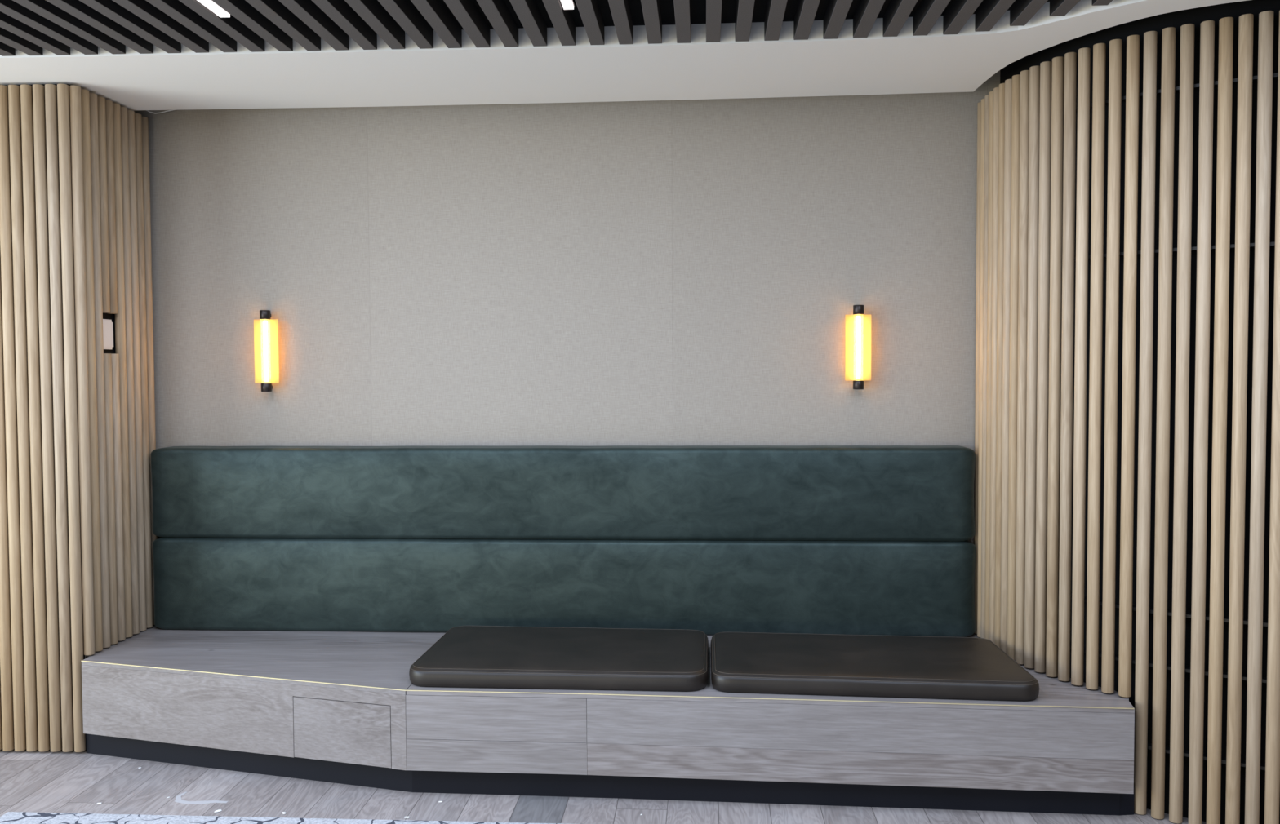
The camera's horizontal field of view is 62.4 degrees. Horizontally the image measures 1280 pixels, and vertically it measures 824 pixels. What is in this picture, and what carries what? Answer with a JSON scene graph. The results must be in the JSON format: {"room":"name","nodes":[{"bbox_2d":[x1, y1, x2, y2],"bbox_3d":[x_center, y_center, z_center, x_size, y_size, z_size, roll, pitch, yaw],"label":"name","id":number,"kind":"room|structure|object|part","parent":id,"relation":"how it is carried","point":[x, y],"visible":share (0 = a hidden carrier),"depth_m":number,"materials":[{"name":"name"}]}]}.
{"room":"lobby","nodes":[
{"label":"lobby","id":0,"kind":"room"},
{"bbox_2d":[84,70,999,659],"bbox_3d":[-0.976,-0.169,5.241,5.420,3.300,0.120,0,2,3],"label":"wall","id":1,"kind":"structure","parent":0,"point":[679,272],"depth_m":5.12,"materials":[{"name":"paint"}]},
{"bbox_2d":[146,110,172,113],"bbox_3d":[-2.304,-1.494,5.168,0.260,0.077,0.055,0,2,3],"label":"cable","id":2,"kind":"object","parent":1,"relation":"hanging from","point":[146,110],"visible":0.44,"depth_m":5.15,"materials":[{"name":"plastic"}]},
{"bbox_2d":[253,310,279,391],"bbox_3d":[-1.831,-0.299,5.181,0.095,0.398,0.079,2,3,43],"label":"wall lamp","id":3,"kind":"object","parent":1,"relation":"attached to","point":[265,330],"visible":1,"depth_m":5.19,"materials":[{"name":"yellow glass"}]},
{"bbox_2d":[0,0,1247,110],"bbox_3d":[-0.299,-1.477,4.344,10.048,0.098,1.404,0,2,8],"label":"ceiling","id":4,"kind":"structure","parent":1,"relation":"attached to","point":[935,62],"depth_m":4.38,"materials":[{"name":"white paint"}]},
{"bbox_2d":[844,305,871,389],"bbox_3d":[1.034,-0.307,5.008,0.095,0.398,0.079,2,3,43],"label":"wall lamp","id":5,"kind":"object","parent":1,"relation":"attached to","point":[858,326],"visible":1,"depth_m":5.02,"materials":[{"name":"yellow glass"}]},
{"bbox_2d":[0,0,1112,56],"bbox_3d":[-0.562,-1.320,0.288,9.950,0.095,7.710,0,2,3],"label":"ceiling","id":6,"kind":"structure","parent":0,"point":[28,27],"depth_m":3.85,"materials":[{"name":"black metal"}]},
{"bbox_2d":[197,0,230,17],"bbox_3d":[-1.570,-1.374,2.158,0.042,0.066,3.208,0,2,3],"label":"ceiling light","id":7,"kind":"object","parent":6,"relation":"attached to","point":[212,6],"visible":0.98,"depth_m":3.67,"materials":[{"name":"white plastic"}]},
{"bbox_2d":[560,0,574,9],"bbox_3d":[-0.345,-1.378,2.094,0.042,0.066,3.208,0,2,3],"label":"ceiling light","id":8,"kind":"object","parent":6,"relation":"attached to","point":[566,4],"visible":1,"depth_m":3.65,"materials":[{"name":"white plastic"}]},
{"bbox_3d":[-0.562,-1.357,0.287,9.950,0.020,7.710,0,2,3],"label":"backing panel","id":9,"kind":"part","parent":6,"relation":"part of","materials":[{"name":"black"}]},
{"bbox_2d":[0,750,1206,823],"bbox_3d":[-0.513,1.676,0.974,9.950,0.060,8.850,0,2,3],"label":"floor","id":10,"kind":"structure","parent":0,"point":[31,782],"depth_m":4.11,"materials":[{"name":"grey wood"}]},
{"bbox_2d":[0,83,86,752],"bbox_3d":[-3.023,0.045,4.658,1.124,2.938,0.074,0,2,3],"label":"slatted screen","id":11,"kind":"object","parent":10,"relation":"on","point":[42,652],"visible":1,"depth_m":4.62,"materials":[{"name":"brown wood"}]},
{"bbox_3d":[-2.866,0.044,4.640,0.045,2.916,0.045,0,2,3],"label":"rod","id":12,"kind":"part","parent":11,"relation":"part of","materials":[{"name":"brown wood"}]},
{"bbox_3d":[-2.812,0.044,4.637,0.045,2.916,0.045,0,2,3],"label":"rod","id":13,"kind":"part","parent":11,"relation":"part of","materials":[{"name":"brown wood"}]},
{"bbox_3d":[-2.757,0.044,4.634,0.045,2.916,0.045,0,2,3],"label":"rod","id":14,"kind":"part","parent":11,"relation":"part of","materials":[{"name":"brown wood"}]},
{"bbox_3d":[-2.703,0.044,4.632,0.045,2.916,0.045,0,2,3],"label":"rod","id":15,"kind":"part","parent":11,"relation":"part of","materials":[{"name":"brown wood"}]},
{"bbox_3d":[-2.648,0.044,4.629,0.045,2.916,0.045,0,2,3],"label":"rod","id":16,"kind":"part","parent":11,"relation":"part of","materials":[{"name":"brown wood"}]},
{"bbox_3d":[-2.594,0.043,4.626,0.045,2.916,0.045,0,2,3],"label":"rod","id":17,"kind":"part","parent":11,"relation":"part of","materials":[{"name":"brown wood"}]},
{"bbox_3d":[-2.539,0.043,4.623,0.045,2.916,0.045,0,2,3],"label":"rod","id":18,"kind":"part","parent":11,"relation":"part of","materials":[{"name":"brown wood"}]},
{"bbox_3d":[-2.485,0.043,4.620,0.045,2.916,0.045,0,2,3],"label":"rod","id":19,"kind":"part","parent":11,"relation":"part of","materials":[{"name":"brown wood"}]},
{"bbox_2d":[174,792,228,804],"bbox_3d":[-1.735,1.528,4.151,0.236,0.001,0.091,1,2,25],"label":"smear","id":20,"kind":"object","parent":10,"relation":"on","point":[178,799],"visible":1,"depth_m":4.14,"materials":[{"name":"grey"}]},
{"bbox_2d":[0,812,560,823],"bbox_3d":[-0.791,1.579,2.626,3.405,0.009,2.620,0,2,3],"label":"rug","id":21,"kind":"object","parent":10,"relation":"on","point":[10,818],"visible":1,"depth_m":3.94,"materials":[{"name":"grey carpet"}]},
{"bbox_2d":[80,625,1134,816],"bbox_3d":[-0.288,1.288,4.607,4.363,0.431,1.171,0,2,3],"label":"bench","id":22,"kind":"object","parent":10,"relation":"on","point":[340,708],"visible":0.7,"depth_m":4.12,"materials":[{"name":"grey wood"}]},
{"bbox_2d":[69,84,157,655],"bbox_3d":[-2.440,-0.184,4.941,0.065,2.504,0.649,0,2,3],"label":"slatted screen","id":23,"kind":"object","parent":22,"relation":"on","point":[110,148],"visible":0.99,"depth_m":4.86,"materials":[{"name":"brown wood"}]},
{"bbox_3d":[-2.448,-0.170,4.639,0.045,2.492,0.045,0,2,3],"label":"rod","id":24,"kind":"part","parent":23,"relation":"part of","materials":[{"name":"brown wood"}]},
{"bbox_3d":[-2.444,-0.172,4.701,0.045,2.492,0.045,0,2,3],"label":"rod","id":25,"kind":"part","parent":23,"relation":"part of","materials":[{"name":"brown wood"}]},
{"bbox_3d":[-2.440,-0.175,4.763,0.045,2.492,0.045,0,2,3],"label":"rod","id":26,"kind":"part","parent":23,"relation":"part of","materials":[{"name":"brown wood"}]},
{"bbox_3d":[-2.440,-0.937,4.796,0.045,0.971,0.045,0,2,3],"label":"rod","id":27,"kind":"part","parent":23,"relation":"part of","materials":[{"name":"brown wood"}]},
{"bbox_2d":[102,319,113,349],"bbox_3d":[-2.452,-0.357,4.846,0.010,0.138,0.124,0,2,3],"label":"switch plate","id":28,"kind":"object","parent":23,"relation":"attached to","point":[108,326],"visible":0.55,"depth_m":4.86,"materials":[{"name":"white plastic"}]},
{"bbox_3d":[-2.461,-0.184,4.961,0.020,2.504,0.611,0,2,3],"label":"backing panel","id":29,"kind":"part","parent":23,"relation":"part of","materials":[{"name":"black"}]},
{"bbox_3d":[-2.434,0.400,4.848,0.045,1.336,0.045,0,2,3],"label":"rod","id":30,"kind":"part","parent":23,"relation":"part of","materials":[{"name":"brown wood"}]},
{"bbox_3d":[-2.437,-0.940,4.858,0.045,0.971,0.045,0,2,3],"label":"rod","id":31,"kind":"part","parent":23,"relation":"part of","materials":[{"name":"brown wood"}]},
{"bbox_3d":[-2.430,0.398,4.910,0.045,1.336,0.045,0,2,3],"label":"rod","id":32,"kind":"part","parent":23,"relation":"part of","materials":[{"name":"brown wood"}]},
{"bbox_3d":[-2.429,-0.182,4.949,0.045,2.492,0.045,0,2,3],"label":"rod","id":33,"kind":"part","parent":23,"relation":"part of","materials":[{"name":"brown wood"}]},
{"bbox_3d":[-2.425,-0.184,5.011,0.045,2.492,0.045,0,2,3],"label":"rod","id":34,"kind":"part","parent":23,"relation":"part of","materials":[{"name":"brown wood"}]},
{"bbox_3d":[-2.422,-0.187,5.073,0.045,2.492,0.045,0,2,3],"label":"rod","id":35,"kind":"part","parent":23,"relation":"part of","materials":[{"name":"brown wood"}]},
{"bbox_3d":[-2.418,-0.189,5.135,0.045,2.492,0.045,0,2,3],"label":"rod","id":36,"kind":"part","parent":23,"relation":"part of","materials":[{"name":"brown wood"}]},
{"bbox_3d":[-2.414,-0.192,5.197,0.045,2.492,0.045,0,2,3],"label":"rod","id":37,"kind":"part","parent":23,"relation":"part of","materials":[{"name":"brown wood"}]},
{"bbox_3d":[-1.674,1.258,4.392,1.575,0.301,0.018,0,2,17],"label":"panel","id":38,"kind":"part","parent":22,"relation":"part of","materials":[{"name":"grey wood"}]},
{"bbox_3d":[-1.675,1.085,4.734,1.579,0.018,1.069,0,2,3],"label":"seat","id":39,"kind":"part","parent":22,"relation":"part of","materials":[{"name":"grey wood"}]},
{"bbox_3d":[-0.563,1.200,4.137,0.715,0.174,0.018,0,2,5],"label":"panel","id":40,"kind":"part","parent":22,"relation":"part of","materials":[{"name":"grey wood"}]},
{"bbox_3d":[-0.562,1.350,4.143,0.716,0.125,0.018,0,2,5],"label":"panel","id":41,"kind":"part","parent":22,"relation":"part of","materials":[{"name":"grey wood"}]},
{"bbox_2d":[408,626,708,692],"bbox_3d":[-0.312,1.036,4.505,1.206,0.082,0.750,0,2,3],"label":"seat pad","id":42,"kind":"object","parent":22,"relation":"on","point":[464,656],"visible":1,"depth_m":4.29,"materials":[{"name":"black leather"}]},
{"bbox_2d":[152,537,976,637],"bbox_3d":[-0.404,0.830,5.087,3.952,0.450,0.189,0,2,3],"label":"cushion","id":43,"kind":"object","parent":22,"relation":"on","point":[906,588],"visible":0.83,"depth_m":4.99,"materials":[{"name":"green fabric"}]},
{"bbox_2d":[150,445,975,541],"bbox_3d":[-0.408,0.385,5.070,3.948,0.438,0.190,0,2,3],"label":"cushion","id":44,"kind":"object","parent":43,"relation":"on","point":[786,493],"visible":1,"depth_m":4.98,"materials":[{"name":"green fabric"}]},
{"bbox_3d":[-0.323,1.092,4.150,4.310,0.003,0.196,0,2,10],"label":"edge trim","id":45,"kind":"part","parent":22,"relation":"part of","materials":[{"name":"grey wood"}]},
{"bbox_3d":[0.497,1.081,4.553,2.778,0.018,1.169,0,2,3],"label":"seat","id":46,"kind":"part","parent":22,"relation":"part of","materials":[{"name":"grey wood"}]},
{"bbox_3d":[0.809,1.349,4.010,2.036,0.125,0.018,0,2,6],"label":"panel","id":47,"kind":"part","parent":22,"relation":"part of","materials":[{"name":"grey wood"}]},
{"bbox_3d":[0.808,1.198,4.004,2.036,0.175,0.018,0,2,6],"label":"panel","id":48,"kind":"part","parent":22,"relation":"part of","materials":[{"name":"grey wood"}]},
{"bbox_2d":[711,632,1039,702],"bbox_3d":[0.916,1.035,4.363,1.245,0.082,0.744,0,2,3],"label":"seat pad","id":49,"kind":"object","parent":22,"relation":"on","point":[969,668],"visible":1,"depth_m":4.16,"materials":[{"name":"black leather"}]},
{"bbox_2d":[973,0,1279,823],"bbox_3d":[2.173,-0.131,4.000,2.190,3.290,0.560,2,3,45],"label":"slatted screen","id":50,"kind":"object","parent":10,"relation":"on","point":[1126,538],"visible":0.91,"depth_m":3.94,"materials":[{"name":"brown wood"}]},
{"bbox_3d":[1.590,-0.194,4.934,0.045,2.477,0.045,0,2,3],"label":"rod","id":51,"kind":"part","parent":50,"relation":"part of","materials":[{"name":"brown wood"}]},
{"bbox_3d":[1.586,-0.191,4.872,0.045,2.477,0.045,0,2,3],"label":"rod","id":52,"kind":"part","parent":50,"relation":"part of","materials":[{"name":"brown wood"}]},
{"bbox_3d":[1.583,-0.189,4.809,0.045,2.477,0.045,0,2,3],"label":"rod","id":53,"kind":"part","parent":50,"relation":"part of","materials":[{"name":"brown wood"}]},
{"bbox_3d":[1.581,-0.186,4.746,0.045,2.477,0.045,0,2,3],"label":"rod","id":54,"kind":"part","parent":50,"relation":"part of","materials":[{"name":"brown wood"}]},
{"bbox_3d":[1.580,-0.184,4.682,0.045,2.477,0.045,0,2,3],"label":"rod","id":55,"kind":"part","parent":50,"relation":"part of","materials":[{"name":"brown wood"}]},
{"bbox_3d":[1.582,-0.181,4.617,0.045,2.477,0.045,0,2,3],"label":"rod","id":56,"kind":"part","parent":50,"relation":"part of","materials":[{"name":"brown wood"}]},
{"bbox_3d":[1.586,-0.179,4.554,0.045,2.477,0.045,0,2,3],"label":"rod","id":57,"kind":"part","parent":50,"relation":"part of","materials":[{"name":"brown wood"}]},
{"bbox_3d":[1.593,-0.177,4.489,0.045,2.477,0.045,0,2,3],"label":"rod","id":58,"kind":"part","parent":50,"relation":"part of","materials":[{"name":"brown wood"}]},
{"bbox_3d":[1.605,-0.174,4.424,0.045,2.477,0.045,0,2,3],"label":"rod","id":59,"kind":"part","parent":50,"relation":"part of","materials":[{"name":"brown wood"}]},
{"bbox_3d":[1.621,-0.172,4.362,0.045,2.477,0.045,0,2,3],"label":"rod","id":60,"kind":"part","parent":50,"relation":"part of","materials":[{"name":"brown wood"}]},
{"bbox_3d":[1.641,-0.170,4.301,0.045,2.477,0.045,0,2,3],"label":"rod","id":61,"kind":"part","parent":50,"relation":"part of","materials":[{"name":"brown wood"}]},
{"bbox_3d":[1.664,-0.167,4.239,0.045,2.477,0.045,0,2,3],"label":"rod","id":62,"kind":"part","parent":50,"relation":"part of","materials":[{"name":"brown wood"}]},
{"bbox_3d":[1.690,-0.165,4.180,0.045,2.477,0.045,0,2,3],"label":"rod","id":63,"kind":"part","parent":50,"relation":"part of","materials":[{"name":"brown wood"}]},
{"bbox_3d":[1.719,-0.163,4.122,0.045,2.477,0.045,0,2,3],"label":"rod","id":64,"kind":"part","parent":50,"relation":"part of","materials":[{"name":"brown wood"}]},
{"bbox_3d":[1.754,-0.161,4.068,0.045,2.477,0.045,0,2,3],"label":"rod","id":65,"kind":"part","parent":50,"relation":"part of","materials":[{"name":"brown wood"}]},
{"bbox_3d":[1.794,-0.159,4.018,0.045,2.477,0.045,0,2,3],"label":"rod","id":66,"kind":"part","parent":50,"relation":"part of","materials":[{"name":"brown wood"}]},
{"bbox_3d":[1.837,-0.158,3.970,0.045,2.477,0.045,0,2,3],"label":"rod","id":67,"kind":"part","parent":50,"relation":"part of","materials":[{"name":"brown wood"}]},
{"bbox_3d":[1.881,0.060,3.935,0.045,2.910,0.045,0,2,3],"label":"rod","id":68,"kind":"part","parent":50,"relation":"part of","materials":[{"name":"brown wood"}]},
{"bbox_3d":[2.177,0.948,4.046,0.475,0.012,2.024,-2,3,-45],"label":"rail","id":69,"kind":"part","parent":50,"relation":"part of","materials":[{"name":"black"}]},
{"bbox_3d":[1.927,0.061,3.893,0.045,2.910,0.045,0,2,3],"label":"rod","id":70,"kind":"part","parent":50,"relation":"part of","materials":[{"name":"brown wood"}]},
{"bbox_3d":[2.176,0.745,4.038,0.475,0.012,2.024,-2,3,-45],"label":"rail","id":71,"kind":"part","parent":50,"relation":"part of","materials":[{"name":"black"}]},
{"bbox_3d":[2.169,-0.601,3.986,0.475,0.012,2.024,-2,3,-45],"label":"rail","id":72,"kind":"part","parent":50,"relation":"part of","materials":[{"name":"black"}]},
{"bbox_3d":[2.167,-1.185,3.963,0.475,0.012,2.024,-2,3,-45],"label":"rail","id":73,"kind":"part","parent":50,"relation":"part of","materials":[{"name":"black"}]},
{"bbox_3d":[1.976,0.063,3.857,0.045,2.910,0.045,0,2,3],"label":"rod","id":74,"kind":"part","parent":50,"relation":"part of","materials":[{"name":"brown wood"}]},
{"bbox_3d":[2.179,1.263,4.058,0.475,0.012,2.024,-2,3,-45],"label":"rail","id":75,"kind":"part","parent":50,"relation":"part of","materials":[{"name":"black"}]},
{"bbox_3d":[2.030,0.064,3.822,0.045,2.910,0.045,0,2,3],"label":"rod","id":76,"kind":"part","parent":50,"relation":"part of","materials":[{"name":"brown wood"}]},
{"bbox_3d":[2.076,0.065,3.785,0.045,2.910,0.045,0,2,3],"label":"rod","id":77,"kind":"part","parent":50,"relation":"part of","materials":[{"name":"brown wood"}]},
{"bbox_3d":[2.128,0.066,3.754,0.045,2.910,0.045,0,2,3],"label":"rod","id":78,"kind":"part","parent":50,"relation":"part of","materials":[{"name":"brown wood"}]},
{"bbox_3d":[2.180,0.067,3.723,0.045,2.910,0.045,0,2,3],"label":"rod","id":79,"kind":"part","parent":50,"relation":"part of","materials":[{"name":"brown wood"}]},
{"bbox_3d":[2.232,0.068,3.692,0.045,2.910,0.045,0,2,3],"label":"rod","id":80,"kind":"part","parent":50,"relation":"part of","materials":[{"name":"brown wood"}]}
]}

